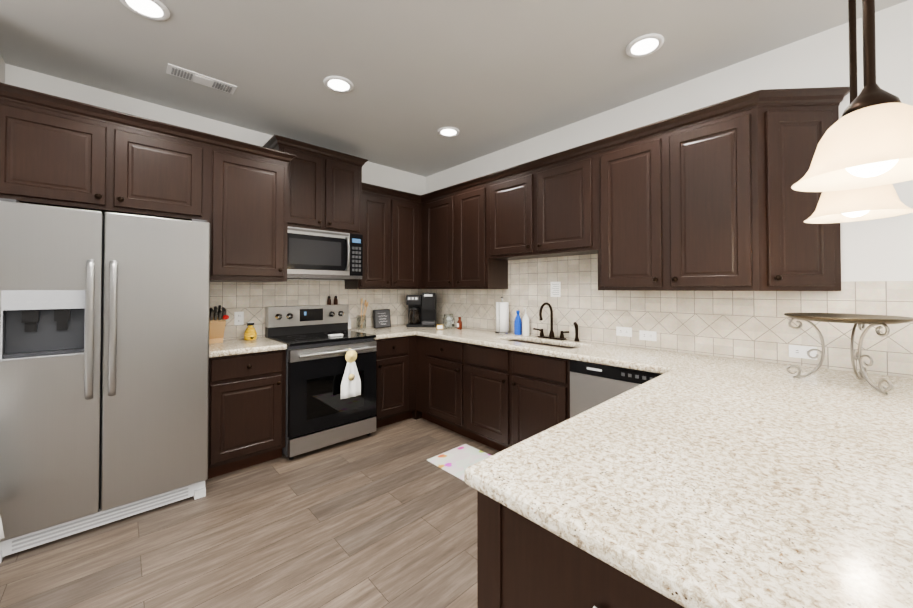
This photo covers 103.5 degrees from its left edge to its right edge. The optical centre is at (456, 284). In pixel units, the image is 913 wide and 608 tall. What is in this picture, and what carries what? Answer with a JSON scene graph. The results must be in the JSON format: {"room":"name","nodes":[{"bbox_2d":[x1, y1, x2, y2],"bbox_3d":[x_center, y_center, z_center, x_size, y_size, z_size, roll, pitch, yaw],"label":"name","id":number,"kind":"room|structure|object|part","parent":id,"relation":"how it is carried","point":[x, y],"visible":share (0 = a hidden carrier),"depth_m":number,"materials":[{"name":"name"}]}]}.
{"room":"kitchen","nodes":[
{"label":"kitchen","id":0,"kind":"room"},
{"bbox_2d":[0,54,4,82],"bbox_3d":[-2.664,-0.013,1.974,0.110,2.770,0.660,1,-1,-43],"label":"wall","id":1,"kind":"structure","parent":0,"point":[2,71],"depth_m":2.22,"materials":[{"name":"paint"}]},
{"bbox_2d":[5,63,425,280],"bbox_3d":[-2.777,-0.007,2.423,6.800,2.770,0.150,1,-1,-43],"label":"wall","id":2,"kind":"structure","parent":0,"point":[386,177],"depth_m":2.81,"materials":[{"name":"paint"}]},
{"bbox_2d":[0,82,115,215],"bbox_3d":[-2.450,-0.735,2.204,0.480,0.590,0.626,1,-1,-43],"label":"upper cabinet","id":3,"kind":"object","parent":2,"relation":"attached to","point":[55,150],"depth_m":1.99,"materials":[{"name":"brown wood"}]},
{"bbox_2d":[112,111,211,221],"bbox_3d":[-2.098,-0.730,2.533,0.484,0.590,0.626,1,-1,-43],"label":"upper cabinet","id":4,"kind":"object","parent":2,"relation":"attached to","point":[160,169],"depth_m":2.30,"materials":[{"name":"brown wood"}]},
{"bbox_2d":[209,135,291,285],"bbox_3d":[-1.728,-0.521,2.875,0.528,1.000,0.626,1,-1,-43],"label":"upper cabinet","id":5,"kind":"object","parent":2,"relation":"attached to","point":[252,184],"depth_m":2.65,"materials":[{"name":"brown wood"}]},
{"bbox_2d":[268,135,327,229],"bbox_3d":[-1.475,-0.859,3.278,0.381,0.739,0.391,1,-1,-43],"label":"upper cabinet","id":6,"kind":"object","parent":2,"relation":"attached to","point":[309,161],"depth_m":3.17,"materials":[{"name":"brown wood"}]},
{"bbox_2d":[287,226,362,279],"bbox_3d":[-1.306,-0.266,3.371,0.760,0.435,0.448,1,-1,-43],"label":"microwave","id":7,"kind":"object","parent":6,"relation":"attached to","point":[320,254],"visible":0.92,"depth_m":3.25,"materials":[{"name":"grey metal"}]},
{"bbox_3d":[-1.022,-0.281,3.375,0.024,0.325,0.067,1,-1,-43],"label":"handle","id":8,"kind":"part","parent":7,"relation":"part of","materials":[{"name":"silver metal"}]},
{"bbox_2d":[210,280,425,339],"bbox_3d":[-1.271,0.245,3.716,2.426,0.558,0.010,1,-1,-43],"label":"backsplash","id":9,"kind":"structure","parent":2,"relation":"attached to","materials":[{"name":"tile"}]},
{"bbox_2d":[234,312,243,324],"bbox_3d":[-1.889,0.298,3.125,0.070,0.115,0.006,1,-1,-43],"label":"electrical outlet","id":10,"kind":"object","parent":9,"relation":"attached to","point":[238,318],"visible":1,"depth_m":3.12,"materials":[{"name":"white plastic"}]},
{"bbox_2d":[325,150,363,237],"bbox_3d":[-1.195,-0.855,3.539,0.385,0.739,0.391,1,-1,-43],"label":"upper cabinet","id":11,"kind":"object","parent":2,"relation":"attached to","point":[345,184],"depth_m":3.41,"materials":[{"name":"brown wood"}]},
{"bbox_2d":[344,183,391,289],"bbox_3d":[-0.943,-0.478,3.818,0.368,1.060,0.321,1,-1,-43],"label":"upper cabinet","id":12,"kind":"object","parent":2,"relation":"attached to","point":[377,240],"depth_m":3.72,"materials":[{"name":"brown wood"}]},
{"bbox_2d":[392,190,419,289],"bbox_3d":[-0.654,-0.474,4.088,0.423,1.060,0.321,1,-1,-43],"label":"upper cabinet","id":13,"kind":"object","parent":2,"relation":"attached to","point":[405,206],"depth_m":3.96,"materials":[{"name":"brown wood"}]},
{"bbox_2d":[0,418,499,607],"bbox_3d":[-0.198,1.401,-0.353,6.800,0.120,7.800,1,-1,-43],"label":"floor","id":14,"kind":"structure","parent":0,"point":[383,517],"depth_m":1.89,"materials":[{"name":"brown wood"}]},
{"bbox_2d":[0,516,3,539],"bbox_3d":[-2.236,0.988,1.362,0.655,0.753,0.662,1,-1,-43],"label":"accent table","id":15,"kind":"object","parent":14,"relation":"on","point":[1,532],"visible":1,"depth_m":1.59,"materials":[{"name":"white wood"}]},
{"bbox_2d":[0,198,209,562],"bbox_3d":[-2.170,0.479,2.273,0.914,1.795,0.789,1,-1,-43],"label":"fridge","id":16,"kind":"object","parent":14,"relation":"on","point":[104,369],"visible":1,"depth_m":1.99,"materials":[{"name":"grey metal"}]},
{"bbox_3d":[-2.153,0.427,1.886,0.410,1.677,0.071,1,-1,-43],"label":"door","id":17,"kind":"part","parent":16,"relation":"part of","materials":[{"name":"silver metal"}]},
{"bbox_3d":[-1.817,0.432,2.200,0.498,1.677,0.071,1,-1,-43],"label":"door","id":18,"kind":"part","parent":16,"relation":"part of","materials":[{"name":"silver metal"}]},
{"bbox_2d":[208,354,285,478],"bbox_3d":[-1.735,0.948,2.863,0.528,0.872,0.606,1,-1,-43],"label":"base cabinet","id":19,"kind":"object","parent":14,"relation":"on","point":[247,406],"depth_m":2.62,"materials":[{"name":"brown wood"}]},
{"bbox_2d":[265,304,376,459],"bbox_3d":[-1.203,0.797,3.246,0.764,1.185,0.742,1,-1,-43],"label":"range","id":20,"kind":"object","parent":14,"relation":"on","point":[330,378],"visible":0.98,"depth_m":3.05,"materials":[{"name":"grey"}]},
{"bbox_2d":[327,296,330,304],"bbox_3d":[-1.286,0.164,3.630,0.041,0.090,0.042,1,-1,-43],"label":"shaker","id":21,"kind":"object","parent":20,"relation":"on","point":[328,300],"depth_m":3.61,"materials":[{"name":"brown wood"}]},
{"bbox_2d":[334,296,337,304],"bbox_3d":[-1.235,0.164,3.678,0.041,0.090,0.042,1,-1,-43],"label":"shaker","id":22,"kind":"object","parent":20,"relation":"on","point":[335,301],"depth_m":3.66,"materials":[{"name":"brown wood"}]},
{"bbox_3d":[-0.987,0.564,3.018,0.662,0.026,0.066,1,-1,-43],"label":"handle","id":23,"kind":"part","parent":20,"relation":"part of","materials":[{"name":"silver metal"}]},
{"bbox_2d":[341,348,360,398],"bbox_3d":[-0.903,0.751,3.056,0.184,0.411,0.054,1,-1,-43],"label":"towel","id":24,"kind":"object","parent":20,"relation":"hanging from","point":[351,382],"depth_m":3.04,"materials":[{"name":"white fabric"}]},
{"bbox_2d":[427,444,491,480],"bbox_3d":[0.236,1.376,2.627,0.425,0.008,0.920,1,-1,-43],"label":"kitchen mat","id":25,"kind":"object","parent":14,"relation":"on","point":[457,461],"visible":0.38,"depth_m":2.82,"materials":[{"name":"white fabric"}]},
{"bbox_2d":[477,498,667,607],"bbox_3d":[0.452,0.921,0.855,0.548,0.872,0.642,1,-1,-43],"label":"base cabinet","id":26,"kind":"object","parent":14,"relation":"on","point":[518,567],"depth_m":0.77,"materials":[{"name":"brown wood"}]},
{"bbox_2d":[209,326,912,607],"bbox_3d":[0.096,0.483,2.267,2.380,0.043,3.966,1,-1,-43],"label":"countertop","id":27,"kind":"structure","parent":26,"relation":"on","point":[713,480],"depth_m":0.91,"materials":[{"name":"white stone"}]},
{"bbox_2d":[209,305,228,343],"bbox_3d":[-1.906,0.317,2.862,0.127,0.303,0.252,1,-1,-43],"label":"knife block","id":28,"kind":"object","parent":27,"relation":"on","point":[217,320],"visible":0.96,"depth_m":2.82,"materials":[{"name":"brown wood"}]},
{"bbox_2d":[244,322,256,339],"bbox_3d":[-1.751,0.396,3.056,0.100,0.150,0.100,1,-1,-43],"label":"decor","id":29,"kind":"object","parent":27,"relation":"on","point":[250,333],"visible":1,"depth_m":3.03,"materials":[{"name":"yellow ceramic"}]},
{"bbox_2d":[356,298,368,329],"bbox_3d":[-0.992,0.316,3.808,0.135,0.331,0.100,1,-1,-43],"label":"utensil crock","id":30,"kind":"object","parent":27,"relation":"on","point":[362,319],"visible":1,"depth_m":3.81,"materials":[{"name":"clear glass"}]},
{"bbox_2d":[373,309,390,327],"bbox_3d":[-0.827,0.383,3.993,0.200,0.202,0.059,1,-1,-43],"label":"sign","id":31,"kind":"object","parent":27,"relation":"on","point":[381,318],"visible":1,"depth_m":3.97,"materials":[{"name":"black plastic"}]},
{"bbox_2d":[406,293,435,326],"bbox_3d":[-0.402,0.293,4.138,0.320,0.385,0.262,0,-1,2],"label":"coffee maker","id":32,"kind":"object","parent":27,"relation":"on","point":[422,310],"visible":1,"depth_m":4.05,"materials":[{"name":"black plastic"}]},
{"bbox_2d":[437,324,442,329],"bbox_3d":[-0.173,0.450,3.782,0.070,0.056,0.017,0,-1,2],"label":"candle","id":33,"kind":"object","parent":27,"relation":"on","point":[439,326],"visible":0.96,"depth_m":3.78,"materials":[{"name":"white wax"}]},
{"bbox_2d":[443,314,454,328],"bbox_3d":[-0.084,0.405,3.930,0.136,0.155,0.136,1,-1,-43],"label":"jar","id":34,"kind":"object","parent":27,"relation":"on","point":[450,321],"visible":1,"depth_m":3.91,"materials":[{"name":"clear glass"}]},
{"bbox_2d":[457,317,461,328],"bbox_3d":[0.034,0.417,3.848,0.054,0.130,0.054,1,-1,-43],"label":"bottle","id":35,"kind":"object","parent":27,"relation":"on","point":[459,324],"visible":1,"depth_m":3.83,"materials":[{"name":"brown"}]},
{"bbox_2d":[495,297,509,333],"bbox_3d":[0.447,0.299,3.510,0.150,0.355,0.150,1,-1,-43],"label":"paper towel","id":36,"kind":"object","parent":27,"relation":"on","point":[502,317],"visible":1,"depth_m":3.46,"materials":[{"name":"white paper"}]},
{"bbox_2d":[514,310,521,334],"bbox_3d":[0.582,0.362,3.402,0.072,0.227,0.072,1,-1,-43],"label":"soap","id":37,"kind":"object","parent":27,"relation":"on","point":[517,326],"visible":1,"depth_m":3.38,"materials":[{"name":"blue plastic"}]},
{"bbox_2d":[522,308,528,335],"bbox_3d":[0.643,0.348,3.337,0.066,0.254,0.066,1,-1,-43],"label":"soap pump","id":38,"kind":"object","parent":27,"relation":"on","point":[525,325],"visible":1,"depth_m":3.31,"materials":[{"name":"white plastic"}]},
{"bbox_2d":[533,302,578,341],"bbox_3d":[0.799,0.313,3.045,0.208,0.315,0.434,1,-1,-43],"label":"faucet","id":39,"kind":"object","parent":27,"relation":"on","point":[551,336],"visible":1,"depth_m":3.06,"materials":[{"name":"brown metal"}]},
{"bbox_2d":[570,360,661,417],"bbox_3d":[1.183,0.938,2.398,0.593,0.857,0.605,1,-1,-43],"label":"dishwasher","id":40,"kind":"object","parent":27,"relation":"in","point":[592,385],"visible":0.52,"depth_m":2.28,"materials":[{"name":"grey metal"}]},
{"bbox_2d":[784,313,912,394],"bbox_3d":[1.764,0.297,1.634,0.410,0.308,0.410,1,-1,-43],"label":"stand","id":41,"kind":"object","parent":27,"relation":"on","point":[872,320],"visible":1,"depth_m":1.63,"materials":[{"name":"grey metal"}]},
{"bbox_2d":[0,0,907,176],"bbox_3d":[-0.198,-1.489,-0.314,6.800,0.120,7.800,1,-1,-43],"label":"ceiling","id":42,"kind":"structure","parent":0,"point":[485,77],"depth_m":2.20,"materials":[{"name":"paint"}]},
{"bbox_2d":[120,0,169,20],"bbox_3d":[-1.563,-1.394,1.803,0.200,0.012,0.200,1,-1,-43],"label":"recessed light","id":43,"kind":"object","parent":42,"relation":"in","point":[156,10],"visible":1,"depth_m":1.82,"materials":[{"name":"white plastic"}]},
{"bbox_2d":[166,63,236,93],"bbox_3d":[-1.726,-1.386,2.446,0.380,0.010,0.130,1,-1,-43],"label":"ceiling vent","id":44,"kind":"object","parent":42,"relation":"in","point":[186,74],"visible":1,"depth_m":2.43,"materials":[{"name":"white metal"}]},
{"bbox_2d":[323,76,353,92],"bbox_3d":[-0.819,-1.385,2.500,0.200,0.012,0.200,1,-1,-43],"label":"recessed light","id":45,"kind":"object","parent":42,"relation":"in","point":[339,84],"visible":1,"depth_m":2.49,"materials":[{"name":"white"}]},
{"bbox_2d":[438,127,459,136],"bbox_3d":[-0.072,-1.374,3.253,0.200,0.012,0.200,1,-1,-43],"label":"recessed light","id":46,"kind":"object","parent":42,"relation":"in","point":[448,131],"visible":0.98,"depth_m":3.24,"materials":[{"name":"white"}]},
{"bbox_2d":[626,33,663,57],"bbox_3d":[1.100,-1.390,2.103,0.200,0.012,0.200,1,-1,-43],"label":"recessed light","id":47,"kind":"object","parent":42,"relation":"in","point":[645,45],"visible":1,"depth_m":2.09,"materials":[{"name":"white"}]},
{"bbox_2d":[791,0,912,191],"bbox_3d":[1.028,-0.839,0.899,0.290,1.144,0.290,1,-1,-43],"label":"pendant light","id":48,"kind":"object","parent":42,"relation":"hanging from","point":[866,140],"visible":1,"depth_m":0.87,"materials":[{"name":"white glass"}]},
{"bbox_2d":[804,0,912,223],"bbox_3d":[1.545,-0.832,1.400,0.290,1.144,0.290,1,-1,-43],"label":"pendant light","id":49,"kind":"object","parent":42,"relation":"hanging from","point":[868,203],"visible":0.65,"depth_m":1.38,"materials":[{"name":"white glass"}]},
{"bbox_2d":[426,0,912,281],"bbox_3d":[2.262,-0.015,1.830,0.150,2.770,7.600,1,-1,-43],"label":"wall","id":50,"kind":"structure","parent":0,"point":[881,249],"depth_m":2.02,"materials":[{"name":"paint"}]},
{"bbox_2d":[420,186,451,289],"bbox_3d":[-0.099,-0.475,4.013,0.321,1.060,0.585,1,-1,-43],"label":"upper cabinet","id":51,"kind":"object","parent":50,"relation":"attached to","point":[435,206],"depth_m":3.91,"materials":[{"name":"brown wood"}]},
{"bbox_2d":[452,175,511,289],"bbox_3d":[0.251,-0.480,3.638,0.321,1.060,0.440,1,-1,-43],"label":"upper cabinet","id":52,"kind":"object","parent":50,"relation":"attached to","point":[471,268],"depth_m":3.53,"materials":[{"name":"brown wood"}]},
{"bbox_2d":[488,162,539,261],"bbox_3d":[0.582,-0.628,3.286,0.321,0.775,0.530,1,-1,-43],"label":"upper cabinet","id":53,"kind":"object","parent":50,"relation":"attached to","point":[509,189],"depth_m":3.18,"materials":[{"name":"brown wood"}]},
{"bbox_2d":[532,142,595,257],"bbox_3d":[0.944,-0.633,2.899,0.321,0.775,0.530,1,-1,-43],"label":"upper cabinet","id":54,"kind":"object","parent":50,"relation":"attached to","point":[564,182],"depth_m":2.79,"materials":[{"name":"brown wood"}]},
{"bbox_2d":[592,121,663,293],"bbox_3d":[1.279,-0.490,2.539,0.321,1.070,0.450,1,-1,-43],"label":"upper cabinet","id":55,"kind":"object","parent":50,"relation":"attached to","point":[628,256],"depth_m":2.43,"materials":[{"name":"brown wood"}]},
{"bbox_2d":[426,254,912,377],"bbox_3d":[1.073,0.130,2.980,0.010,0.768,4.268,1,-1,-43],"label":"backsplash","id":56,"kind":"structure","parent":50,"relation":"attached to","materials":[{"name":"tile"}]},
{"bbox_2d":[551,282,560,296],"bbox_3d":[0.876,0.046,3.182,0.001,0.135,0.100,1,-1,-43],"label":"paper","id":57,"kind":"object","parent":56,"relation":"attached to","point":[555,289],"visible":1,"depth_m":3.18,"materials":[{"name":"white paper"}]},
{"bbox_2d":[616,326,631,336],"bbox_3d":[1.278,0.363,2.745,0.006,0.070,0.115,1,-1,-43],"label":"electrical outlet","id":58,"kind":"object","parent":56,"relation":"attached to","point":[624,331],"visible":1,"depth_m":2.74,"materials":[{"name":"white plastic"}]},
{"bbox_2d":[639,330,656,340],"bbox_3d":[1.394,0.376,2.620,0.006,0.070,0.115,1,-1,-43],"label":"electrical outlet","id":59,"kind":"object","parent":56,"relation":"attached to","point":[648,335],"visible":1,"depth_m":2.62,"materials":[{"name":"white plastic"}]},
{"bbox_2d":[789,345,816,359],"bbox_3d":[1.950,0.383,2.026,0.006,0.070,0.115,1,-1,-43],"label":"electrical outlet","id":60,"kind":"object","parent":56,"relation":"attached to","point":[796,351],"visible":0.75,"depth_m":2.03,"materials":[{"name":"white plastic"}]},
{"bbox_2d":[660,90,763,293],"bbox_3d":[1.586,-0.495,2.210,0.321,1.070,0.450,1,-1,-43],"label":"upper cabinet","id":61,"kind":"object","parent":50,"relation":"attached to","point":[710,155],"depth_m":2.09,"materials":[{"name":"brown wood"}]},
{"bbox_2d":[760,87,843,293],"bbox_3d":[1.850,-0.498,1.942,0.302,1.070,0.302,1,-1,-43],"label":"upper cabinet","id":62,"kind":"object","parent":50,"relation":"attached to","point":[800,257],"depth_m":1.93,"materials":[{"name":"brown wood"}]}
]}

